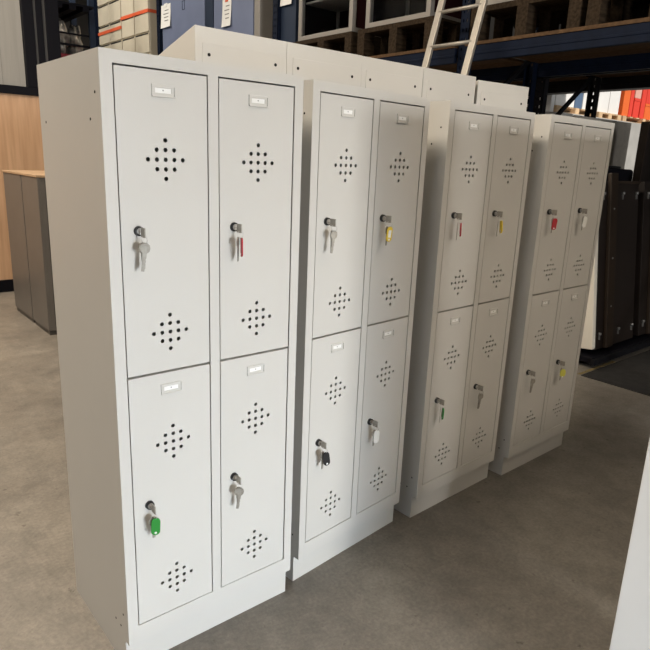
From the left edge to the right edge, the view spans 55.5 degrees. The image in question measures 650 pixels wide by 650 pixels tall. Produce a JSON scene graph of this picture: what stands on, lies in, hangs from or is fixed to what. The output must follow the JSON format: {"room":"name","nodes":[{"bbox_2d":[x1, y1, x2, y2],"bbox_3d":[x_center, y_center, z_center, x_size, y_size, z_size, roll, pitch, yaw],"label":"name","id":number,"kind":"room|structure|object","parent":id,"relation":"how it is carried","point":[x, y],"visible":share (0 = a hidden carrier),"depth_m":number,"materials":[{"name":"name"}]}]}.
{"room":"warehouse","nodes":[
{"label":"warehouse","id":0,"kind":"room"},
{"bbox_2d":[0,93,44,292],"bbox_3d":[-5.200,-1.108,5.344,5.800,2.105,0.130,-10,19,-39],"label":"wall","id":1,"kind":"structure","parent":0,"point":[21,146],"depth_m":6.68,"materials":[{"name":"brown wood"}]},
{"bbox_2d":[0,0,60,95],"bbox_3d":[-5.112,-3.330,4.747,5.800,2.500,0.140,-10,19,-39],"label":"window","id":2,"kind":"structure","parent":1,"relation":"in","point":[29,29],"depth_m":6.51,"materials":[{"name":"black"}]},
{"bbox_2d":[0,0,25,86],"bbox_3d":[-5.255,-3.299,4.637,5.434,2.315,0.006,-10,19,-39],"label":"blind","id":3,"kind":"object","parent":2,"relation":"attached to","point":[12,57],"depth_m":6.46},
{"bbox_2d":[0,0,94,77],"bbox_3d":[-10.354,-5.716,13.257,17.000,6.500,0.200,-10,19,-39],"label":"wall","id":4,"kind":"structure","parent":0,"point":[82,21],"depth_m":16.02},
{"bbox_2d":[0,291,649,649],"bbox_3d":[-2.133,0.445,4.465,17.000,0.200,26.000,-10,19,-39],"label":"floor","id":5,"kind":"structure","parent":0,"point":[532,555],"depth_m":2.55,"materials":[{"name":"concrete"}]},
{"bbox_2d":[2,170,44,322],"bbox_3d":[-2.711,-0.764,5.879,0.407,1.355,0.603,-10,19,-39],"label":"cabinet","id":6,"kind":"object","parent":5,"relation":"on","point":[14,203],"visible":0.25,"depth_m":5.73,"materials":[{"name":"grey"}]},
{"bbox_2d":[20,173,56,334],"bbox_3d":[-2.357,-0.639,5.469,0.407,1.355,0.473,-10,19,-39],"label":"cabinet","id":7,"kind":"object","parent":5,"relation":"on","point":[33,184],"visible":0.4,"depth_m":5.28,"materials":[{"name":"grey"}]},
{"bbox_2d":[58,0,95,57],"bbox_3d":[-4.585,-3.608,9.932,1.555,4.600,1.400,-10,19,-39],"label":"shelf","id":8,"kind":"object","parent":5,"relation":"on","point":[67,11],"visible":0.15,"depth_m":9.67,"materials":[{"name":"black metal"}]},
{"bbox_2d":[59,18,69,53],"bbox_3d":[-4.232,-4.572,9.781,0.321,0.586,0.487,-10,19,-39],"label":"wrapped bundle","id":9,"kind":"object","parent":8,"relation":"on","point":[65,38],"visible":0.34,"depth_m":9.67,"materials":[{"name":"plastic"}]},
{"bbox_2d":[66,24,82,54],"bbox_3d":[-4.100,-4.606,10.044,0.227,0.525,0.447,-10,19,-39],"label":"wrapped bundle","id":10,"kind":"object","parent":8,"relation":"on","point":[74,39],"visible":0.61,"depth_m":9.94,"materials":[{"name":"plastic"}]},
{"bbox_2d":[36,47,303,649],"bbox_3d":[-0.486,0.122,2.050,0.611,1.802,0.502,-10,19,-39],"label":"locker","id":11,"kind":"object","parent":5,"relation":"on","point":[177,375],"visible":0.98,"depth_m":1.82,"materials":[{"name":"metal"}]},
{"bbox_2d":[138,227,149,271],"bbox_3d":[-0.473,-0.195,1.600,0.042,0.113,0.026,12,18,32],"label":"bunch","id":12,"kind":"object","parent":11,"relation":"attached to","point":[144,248],"visible":1,"depth_m":1.60,"materials":[{"name":"silver metal"}]},
{"bbox_2d":[149,504,160,537],"bbox_3d":[-0.504,0.576,1.807,0.042,0.108,0.026,12,18,33],"label":"key","id":13,"kind":"object","parent":11,"relation":"attached to","point":[154,522],"visible":1,"depth_m":1.80,"materials":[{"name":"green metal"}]},
{"bbox_2d":[234,224,243,260],"bbox_3d":[-0.249,-0.237,1.780,0.020,0.108,0.048,-4,16,-23],"label":"bunch","id":14,"kind":"object","parent":11,"relation":"attached to","point":[239,226],"visible":1,"depth_m":1.77,"materials":[{"name":"silver metal"}]},
{"bbox_2d":[234,475,243,508],"bbox_3d":[-0.282,0.539,1.988,0.042,0.113,0.026,12,18,32],"label":"key","id":15,"kind":"object","parent":11,"relation":"attached to","point":[239,491],"visible":1,"depth_m":1.98,"materials":[{"name":"silver metal"}]},
{"bbox_2d":[158,25,286,73],"bbox_3d":[-0.507,-0.179,2.764,0.405,2.011,0.515,-10,19,-39],"label":"locker","id":16,"kind":"object","parent":5,"relation":"on","point":[199,43],"visible":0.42,"depth_m":2.31,"materials":[{"name":"metal"}]},
{"bbox_2d":[286,42,361,86],"bbox_3d":[-0.195,-0.235,3.017,0.405,2.011,0.515,-10,19,-39],"label":"locker","id":17,"kind":"object","parent":5,"relation":"on","point":[310,62],"visible":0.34,"depth_m":2.58,"materials":[{"name":"metal"}]},
{"bbox_2d":[285,79,429,580],"bbox_3d":[-0.026,0.021,2.493,0.502,1.802,0.611,16,21,42],"label":"locker","id":18,"kind":"object","parent":5,"relation":"on","point":[363,159],"visible":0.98,"depth_m":2.27,"materials":[{"name":"metal"}]},
{"bbox_2d":[319,441,329,468],"bbox_3d":[-0.006,0.476,2.252,0.047,0.108,0.028,8,16,19],"label":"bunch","id":19,"kind":"object","parent":18,"relation":"attached to","point":[325,457],"visible":1,"depth_m":2.25,"materials":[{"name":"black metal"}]},
{"bbox_2d":[329,219,336,252],"bbox_3d":[0.021,-0.295,2.046,0.042,0.113,0.026,10,17,25],"label":"bunch","id":20,"kind":"object","parent":18,"relation":"attached to","point":[333,234],"visible":1,"depth_m":2.04,"materials":[{"name":"silver metal"}]},
{"bbox_2d":[371,420,379,445],"bbox_3d":[0.194,0.430,2.452,0.042,0.108,0.026,10,17,27],"label":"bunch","id":21,"kind":"object","parent":18,"relation":"attached to","point":[375,433],"visible":1,"depth_m":2.44,"materials":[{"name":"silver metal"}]},
{"bbox_2d":[384,215,392,245],"bbox_3d":[0.225,-0.343,2.247,0.042,0.108,0.030,16,21,42],"label":"bunch","id":22,"kind":"object","parent":18,"relation":"attached to","point":[388,230],"visible":1,"depth_m":2.24,"materials":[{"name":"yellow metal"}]},
{"bbox_2d":[94,0,649,111],"bbox_3d":[-0.193,-3.359,7.729,1.202,5.600,11.500,-10,19,-39],"label":"rack","id":23,"kind":"object","parent":5,"relation":"on","point":[624,45],"visible":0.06,"depth_m":5.38,"materials":[{"name":"metal"}]},
{"bbox_2d":[97,0,122,49],"bbox_3d":[-3.625,-5.253,11.099,0.502,2.100,1.036,-10,19,-39],"label":"box","id":24,"kind":"object","parent":23,"relation":"on","point":[109,11],"visible":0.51,"depth_m":10.88,"materials":[{"name":"cardboard"}]},
{"bbox_2d":[98,26,121,35],"bbox_3d":[-3.625,-5.242,11.106,0.527,0.050,1.050,-10,19,-39],"label":"strap","id":25,"kind":"object","parent":24,"relation":"attached to","point":[118,27],"visible":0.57,"depth_m":10.91,"materials":[{"name":"orange plastic"}]},
{"bbox_2d":[121,0,135,51],"bbox_3d":[-3.116,-5.074,10.510,0.502,2.100,0.519,-10,19,-39],"label":"box","id":26,"kind":"object","parent":23,"relation":"on","point":[127,6],"visible":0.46,"depth_m":10.34,"materials":[{"name":"cardboard"}]},
{"bbox_2d":[134,0,157,54],"bbox_3d":[-2.769,-4.953,10.108,0.502,2.100,0.529,-10,19,-39],"label":"box","id":27,"kind":"object","parent":23,"relation":"on","point":[145,23],"visible":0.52,"depth_m":9.91,"materials":[{"name":"cardboard"}]},
{"bbox_2d":[120,8,155,20],"bbox_3d":[-2.934,-5.120,10.280,0.527,0.065,1.087,-10,19,-39],"label":"strap","id":28,"kind":"object","parent":27,"relation":"attached to","point":[147,9],"visible":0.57,"depth_m":9.97,"materials":[{"name":"orange"}]},
{"bbox_2d":[162,0,204,50],"bbox_3d":[-1.884,-4.548,9.120,0.504,1.900,1.340,-10,19,-39],"label":"tall cabinet","id":29,"kind":"object","parent":23,"relation":"on","point":[185,14],"visible":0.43,"depth_m":8.98,"materials":[{"name":"metal"}]},
{"bbox_2d":[161,3,170,28],"bbox_3d":[-2.405,-4.668,9.318,0.026,0.333,0.310,-10,19,-39],"label":"paper tag","id":30,"kind":"object","parent":29,"relation":"attached to","point":[166,8],"visible":1,"depth_m":9.31,"materials":[{"name":"white paper"}]},
{"bbox_2d":[205,0,213,27],"bbox_3d":[-1.398,-4.362,8.540,0.470,1.878,0.210,-10,19,-39],"label":"board","id":31,"kind":"object","parent":23,"relation":"on","point":[209,4],"visible":0.08,"depth_m":8.40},
{"bbox_2d":[214,0,253,35],"bbox_3d":[-0.997,-4.238,8.097,0.500,1.900,1.000,-10,19,-39],"label":"tall cabinet","id":32,"kind":"object","parent":23,"relation":"on","point":[242,11],"visible":0.08,"depth_m":7.89,"materials":[{"name":"metal"}]},
{"bbox_2d":[221,0,230,26],"bbox_3d":[-1.288,-4.086,8.067,0.026,0.343,0.220,-10,19,-39],"label":"paper tag","id":33,"kind":"object","parent":32,"relation":"attached to","point":[226,4],"visible":1,"depth_m":8.07,"materials":[{"name":"white paper"}]},
{"bbox_2d":[254,0,272,38],"bbox_3d":[-0.643,-4.095,7.659,0.480,1.878,0.120,-10,19,-39],"label":"post","id":34,"kind":"object","parent":23,"relation":"on","point":[263,9],"visible":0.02,"depth_m":7.60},
{"bbox_2d":[281,0,298,42],"bbox_3d":[-0.238,-3.959,7.213,0.450,1.878,0.285,-10,19,-39],"label":"board","id":35,"kind":"object","parent":23,"relation":"on","point":[290,12],"visible":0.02,"depth_m":7.16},
{"bbox_2d":[280,0,291,5],"bbox_3d":[-0.441,-3.876,7.100,0.026,0.364,0.220,-10,19,-39],"label":"paper tag","id":36,"kind":"object","parent":35,"relation":"attached to","point":[282,2],"visible":1,"depth_m":7.15,"materials":[{"name":"white paper"}]},
{"bbox_2d":[293,31,380,55],"bbox_3d":[0.255,-3.049,6.989,0.800,0.275,1.000,-10,19,-39],"label":"pallet","id":37,"kind":"object","parent":23,"relation":"on","point":[346,42],"visible":0.27,"depth_m":6.61,"materials":[{"name":"brown wood"}]},
{"bbox_2d":[298,0,377,40],"bbox_3d":[0.251,-4.091,6.670,0.600,1.900,0.920,-10,19,-39],"label":"tall cabinet","id":38,"kind":"object","parent":37,"relation":"on","point":[317,18],"visible":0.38,"depth_m":6.64,"materials":[{"name":"white"}]},
{"bbox_2d":[357,15,466,56],"bbox_3d":[0.956,-2.803,6.178,0.800,0.275,1.000,-10,19,-39],"label":"pallet","id":39,"kind":"object","parent":23,"relation":"on","point":[413,34],"visible":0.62,"depth_m":5.96,"materials":[{"name":"brown wood"}]},
{"bbox_2d":[365,0,468,27],"bbox_3d":[0.945,-3.847,5.866,0.600,1.900,0.860,-10,19,-39],"label":"tall cabinet","id":40,"kind":"object","parent":39,"relation":"on","point":[378,12],"visible":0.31,"depth_m":5.87,"materials":[{"name":"white"}]},
{"bbox_2d":[469,0,611,40],"bbox_3d":[1.861,-2.486,5.131,0.800,0.275,1.000,-10,19,-39],"label":"pallet","id":41,"kind":"object","parent":23,"relation":"on","point":[527,15],"visible":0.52,"depth_m":5.01,"materials":[{"name":"brown wood"}]},
{"bbox_2d":[475,0,511,4],"bbox_3d":[1.841,-3.533,4.830,0.600,1.900,0.950,-10,19,-39],"label":"tall cabinet","id":42,"kind":"object","parent":41,"relation":"on","point":[490,2],"visible":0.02,"depth_m":5.09,"materials":[{"name":"white"}]},
{"bbox_2d":[585,0,649,25],"bbox_3d":[2.530,-2.251,4.357,0.800,0.275,1.000,-10,19,-39],"label":"pallet","id":43,"kind":"object","parent":23,"relation":"on","point":[598,11],"visible":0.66,"depth_m":4.62,"materials":[{"name":"brown wood"}]},
{"bbox_2d":[360,56,423,96],"bbox_3d":[0.116,-0.292,3.277,0.405,2.011,0.515,-10,19,-39],"label":"locker","id":44,"kind":"object","parent":5,"relation":"on","point":[377,74],"visible":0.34,"depth_m":2.84,"materials":[{"name":"metal"}]},
{"bbox_2d":[421,67,475,103],"bbox_3d":[0.430,-0.348,3.531,0.405,2.011,0.515,-10,19,-39],"label":"locker","id":45,"kind":"object","parent":5,"relation":"on","point":[437,85],"visible":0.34,"depth_m":3.08,"materials":[{"name":"metal"}]},
{"bbox_2d":[422,0,487,74],"bbox_3d":[0.852,-1.570,5.169,1.021,3.552,0.520,-10,19,-39],"label":"ladder","id":46,"kind":"object","parent":5,"relation":"on","point":[481,6],"visible":0.16,"depth_m":5.03,"materials":[{"name":"metal"}]},
{"bbox_2d":[394,100,535,517],"bbox_3d":[0.510,-0.079,2.944,0.611,1.802,0.502,-11,20,-40],"label":"locker","id":47,"kind":"object","parent":5,"relation":"on","point":[477,163],"visible":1,"depth_m":2.70,"materials":[{"name":"metal"}]},
{"bbox_2d":[438,399,444,421],"bbox_3d":[0.507,0.375,2.704,0.024,0.108,0.044,-4,16,-21],"label":"bunch","id":48,"kind":"object","parent":47,"relation":"attached to","point":[442,401],"visible":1,"depth_m":2.69,"materials":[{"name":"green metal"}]},
{"bbox_2d":[456,213,462,239],"bbox_3d":[0.539,-0.396,2.491,0.025,0.108,0.054,-5,17,-27],"label":"bunch","id":49,"kind":"object","parent":47,"relation":"attached to","point":[459,215],"visible":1,"depth_m":2.48,"materials":[{"name":"silver metal"}]},
{"bbox_2d":[477,385,483,408],"bbox_3d":[0.720,0.337,2.889,0.042,0.113,0.026,11,17,30],"label":"bunch","id":50,"kind":"object","parent":47,"relation":"attached to","point":[480,396],"visible":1,"depth_m":2.88,"materials":[{"name":"silver metal"}]},
{"bbox_2d":[496,211,502,235],"bbox_3d":[0.754,-0.438,2.679,0.024,0.108,0.052,-11,20,-40],"label":"bunch","id":51,"kind":"object","parent":47,"relation":"attached to","point":[500,213],"visible":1,"depth_m":2.67,"materials":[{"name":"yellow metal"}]},
{"bbox_2d":[474,80,528,110],"bbox_3d":[0.792,-0.399,3.798,0.405,1.999,0.515,-8,18,-33],"label":"locker","id":52,"kind":"object","parent":5,"relation":"on","point":[487,93],"visible":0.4,"depth_m":3.34,"materials":[{"name":"metal"}]},
{"bbox_2d":[488,114,614,474],"bbox_3d":[1.055,-0.169,3.363,0.611,1.802,0.502,-10,20,-39],"label":"locker","id":53,"kind":"object","parent":5,"relation":"on","point":[570,156],"visible":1,"depth_m":3.12,"materials":[{"name":"metal"}]},
{"bbox_2d":[529,371,535,392],"bbox_3d":[1.042,0.287,3.121,0.042,0.113,0.026,12,18,31],"label":"bunch","id":54,"kind":"object","parent":53,"relation":"attached to","point":[531,372],"visible":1,"depth_m":3.12,"materials":[{"name":"silver metal"}]},
{"bbox_2d":[550,210,557,232],"bbox_3d":[1.072,-0.488,2.912,0.042,0.108,0.027,12,18,33],"label":"bunch","id":55,"kind":"object","parent":53,"relation":"attached to","point":[554,212],"visible":1,"depth_m":2.90,"materials":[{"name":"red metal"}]},
{"bbox_2d":[559,361,565,379],"bbox_3d":[1.263,0.245,3.303,0.046,0.108,0.026,11,18,31],"label":"bunch","id":56,"kind":"object","parent":53,"relation":"attached to","point":[562,363],"visible":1,"depth_m":3.30,"materials":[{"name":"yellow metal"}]},
{"bbox_2d":[581,209,587,229],"bbox_3d":[1.296,-0.530,3.100,0.032,0.108,0.039,-2,16,-17],"label":"bunch","id":57,"kind":"object","parent":53,"relation":"attached to","point":[584,211],"visible":1,"depth_m":3.09,"materials":[{"name":"silver metal"}]},
{"bbox_2d":[492,63,649,117],"bbox_3d":[2.586,-2.893,6.407,1.202,5.600,5.800,-10,19,-39],"label":"rack","id":58,"kind":"object","parent":5,"relation":"on","point":[631,79],"visible":0.1,"depth_m":6.64,"materials":[{"name":"black metal"}]},
{"bbox_2d":[578,361,614,374],"bbox_3d":[2.238,0.350,5.079,0.580,0.002,0.025,-10,19,-39],"label":"floor marking","id":59,"kind":"object","parent":5,"relation":"on","point":[605,364],"depth_m":5.08,"materials":[{"name":"yellow paint"}]},
{"bbox_2d":[573,115,630,168],"bbox_3d":[2.930,-1.173,6.826,1.220,2.090,0.250,-10,19,-39],"label":"panel","id":60,"kind":"object","parent":5,"relation":"on","point":[621,134],"visible":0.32,"depth_m":6.83,"materials":[{"name":"metal"}]},
{"bbox_2d":[579,334,649,365],"bbox_3d":[2.672,-0.564,5.771,2.000,1.440,0.910,-10,19,-39],"label":"dolly","id":61,"kind":"object","parent":5,"relation":"on","point":[598,356],"visible":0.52,"depth_m":5.27,"materials":[{"name":"black"}]},
{"bbox_2d":[581,173,640,349],"bbox_3d":[2.382,-0.548,5.273,0.770,1.455,0.431,-10,19,-39],"label":"panel","id":62,"kind":"object","parent":61,"relation":"on","point":[610,305],"visible":0.73,"depth_m":5.16,"materials":[{"name":"beige"}]},
{"bbox_2d":[606,166,632,180],"bbox_3d":[2.380,-1.373,5.632,1.000,0.170,0.410,-10,19,-39],"label":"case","id":63,"kind":"object","parent":61,"relation":"on","point":[624,174],"visible":0.15,"depth_m":5.65,"materials":[{"name":"black"}]},
{"bbox_2d":[632,122,649,181],"bbox_3d":[3.164,-1.647,5.976,0.510,0.580,0.070,-10,19,-39],"label":"board","id":64,"kind":"object","parent":61,"relation":"on","point":[641,172],"visible":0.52,"depth_m":5.84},
{"bbox_2d":[633,182,649,335],"bbox_3d":[3.067,-0.670,5.829,0.790,1.455,0.431,-10,19,-39],"label":"panel","id":65,"kind":"object","parent":61,"relation":"on","point":[641,317],"visible":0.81,"depth_m":5.56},
{"bbox_2d":[581,350,649,395],"bbox_3d":[3.437,0.457,4.850,2.150,0.006,1.860,-10,19,-39],"label":"floor mat","id":66,"kind":"object","parent":5,"relation":"on","point":[632,373],"visible":1,"depth_m":4.92,"materials":[{"name":"rubber"}]},
{"bbox_2d":[609,438,649,649],"bbox_3d":[1.141,0.316,1.575,0.520,1.800,0.386,12,18,33],"label":"tall cabinet","id":67,"kind":"object","parent":5,"relation":"on","point":[631,629],"visible":1,"depth_m":1.65,"materials":[{"name":"white paint"}]},
{"bbox_2d":[465,17,649,94],"bbox_3d":[4.614,-3.964,8.961,0.200,6.500,26.000,-10,19,-39],"label":"wall","id":68,"kind":"structure","parent":0,"point":[492,18],"depth_m":9.99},
{"bbox_2d":[538,112,640,176],"bbox_3d":[5.519,-3.136,13.758,6.650,2.485,2.850,-10,19,-39],"label":"trim","id":69,"kind":"structure","parent":0,"point":[635,127],"depth_m":12.15,"materials":[{"name":"metal"}]},
{"bbox_2d":[527,95,554,111],"bbox_3d":[3.650,-3.985,10.563,0.116,0.664,0.608,-10,19,-39],"label":"carton","id":70,"kind":"object","parent":69,"relation":"on","point":[550,98],"visible":0.12,"depth_m":10.39,"materials":[{"name":"grey cardboard"}]},
{"bbox_2d":[553,105,590,115],"bbox_3d":[4.166,-3.830,11.123,1.330,0.115,0.800,-10,19,-39],"label":"pallet","id":71,"kind":"object","parent":69,"relation":"on","point":[572,110],"visible":0.27,"depth_m":10.81,"materials":[{"name":"brown wood"}]},
{"bbox_2d":[554,94,574,107],"bbox_3d":[3.951,-4.237,10.746,0.616,0.850,0.608,-10,19,-39],"label":"carton","id":72,"kind":"object","parent":71,"relation":"on","point":[561,99],"visible":0.09,"depth_m":10.55,"materials":[{"name":"white cardboard"}]},
{"bbox_2d":[574,93,583,108],"bbox_3d":[4.297,-4.299,11.027,0.256,0.850,0.608,-10,19,-39],"label":"crate","id":73,"kind":"object","parent":71,"relation":"on","point":[578,101],"visible":0.09,"depth_m":10.88,"materials":[{"name":"plastic"}]},
{"bbox_2d":[581,93,593,108],"bbox_3d":[4.563,-4.346,11.242,0.406,0.850,0.608,-10,19,-39],"label":"carton","id":74,"kind":"object","parent":71,"relation":"on","point":[584,94],"visible":0.06,"depth_m":11.00,"materials":[{"name":"white cardboard"}]},
{"bbox_2d":[581,112,620,120],"bbox_3d":[5.089,-3.994,11.872,0.870,0.115,0.800,-10,19,-39],"label":"pallet","id":75,"kind":"object","parent":69,"relation":"on","point":[598,114],"visible":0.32,"depth_m":11.58,"materials":[{"name":"brown wood"}]},
{"bbox_2d":[597,92,609,112],"bbox_3d":[4.978,-4.420,11.579,0.386,0.850,0.608,-10,19,-39],"label":"carton","id":76,"kind":"object","parent":75,"relation":"on","point":[603,101],"visible":0.09,"depth_m":11.41,"materials":[{"name":"white cardboard"}]},
{"bbox_2d":[607,91,620,114],"bbox_3d":[5.290,-4.475,11.831,0.396,0.850,0.608,-10,19,-39],"label":"carton","id":77,"kind":"object","parent":75,"relation":"on","point":[614,99],"visible":0.11,"depth_m":11.65,"materials":[{"name":"white cardboard"}]},
{"bbox_2d":[621,116,649,123],"bbox_3d":[6.178,-4.187,12.754,1.800,0.115,0.800,-10,19,-39],"label":"pallet","id":78,"kind":"object","parent":69,"relation":"on","point":[623,118],"visible":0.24,"depth_m":12.45,"materials":[{"name":"brown wood"}]},
{"bbox_2d":[618,90,630,116],"bbox_3d":[5.652,-4.540,12.124,0.256,0.850,0.608,-10,19,-39],"label":"crate","id":79,"kind":"object","parent":78,"relation":"on","point":[625,95],"visible":0.11,"depth_m":11.93,"materials":[{"name":"orange plastic"}]},
{"bbox_2d":[627,90,634,116],"bbox_3d":[5.817,-4.569,12.259,0.146,0.850,0.608,-10,19,-39],"label":"crate","id":80,"kind":"object","parent":78,"relation":"on","point":[632,91],"visible":0.12,"depth_m":12.07,"materials":[{"name":"red plastic"}]},
{"bbox_2d":[631,98,640,117],"bbox_3d":[5.988,-4.365,12.469,0.256,0.360,0.608,-10,19,-39],"label":"crate","id":81,"kind":"object","parent":78,"relation":"on","point":[636,104],"visible":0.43,"depth_m":12.23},
{"bbox_2d":[634,90,641,98],"bbox_3d":[6.002,-4.703,12.378,0.256,0.340,0.608,-10,19,-39],"label":"carton","id":82,"kind":"object","parent":81,"relation":"on","point":[638,93],"visible":0.15,"depth_m":12.16,"materials":[{"name":"white cardboard"}]},
{"bbox_2d":[638,89,647,118],"bbox_3d":[6.202,-4.637,12.570,0.186,0.850,0.608,-10,19,-39],"label":"crate","id":83,"kind":"object","parent":78,"relation":"on","point":[644,92],"visible":0.11,"depth_m":12.38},
{"bbox_2d":[643,104,649,119],"bbox_3d":[6.399,-4.409,12.810,0.326,0.300,0.608,-10,19,-39],"label":"crate","id":84,"kind":"object","parent":78,"relation":"on","point":[646,115],"visible":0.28,"depth_m":12.55,"materials":[{"name":"orange plastic"}]},
{"bbox_2d":[645,89,649,103],"bbox_3d":[6.415,-4.819,12.700,0.326,0.550,0.608,-10,19,-39],"label":"crate","id":85,"kind":"object","parent":84,"relation":"on","point":[648,90],"visible":0.11,"depth_m":12.45,"materials":[{"name":"red plastic"}]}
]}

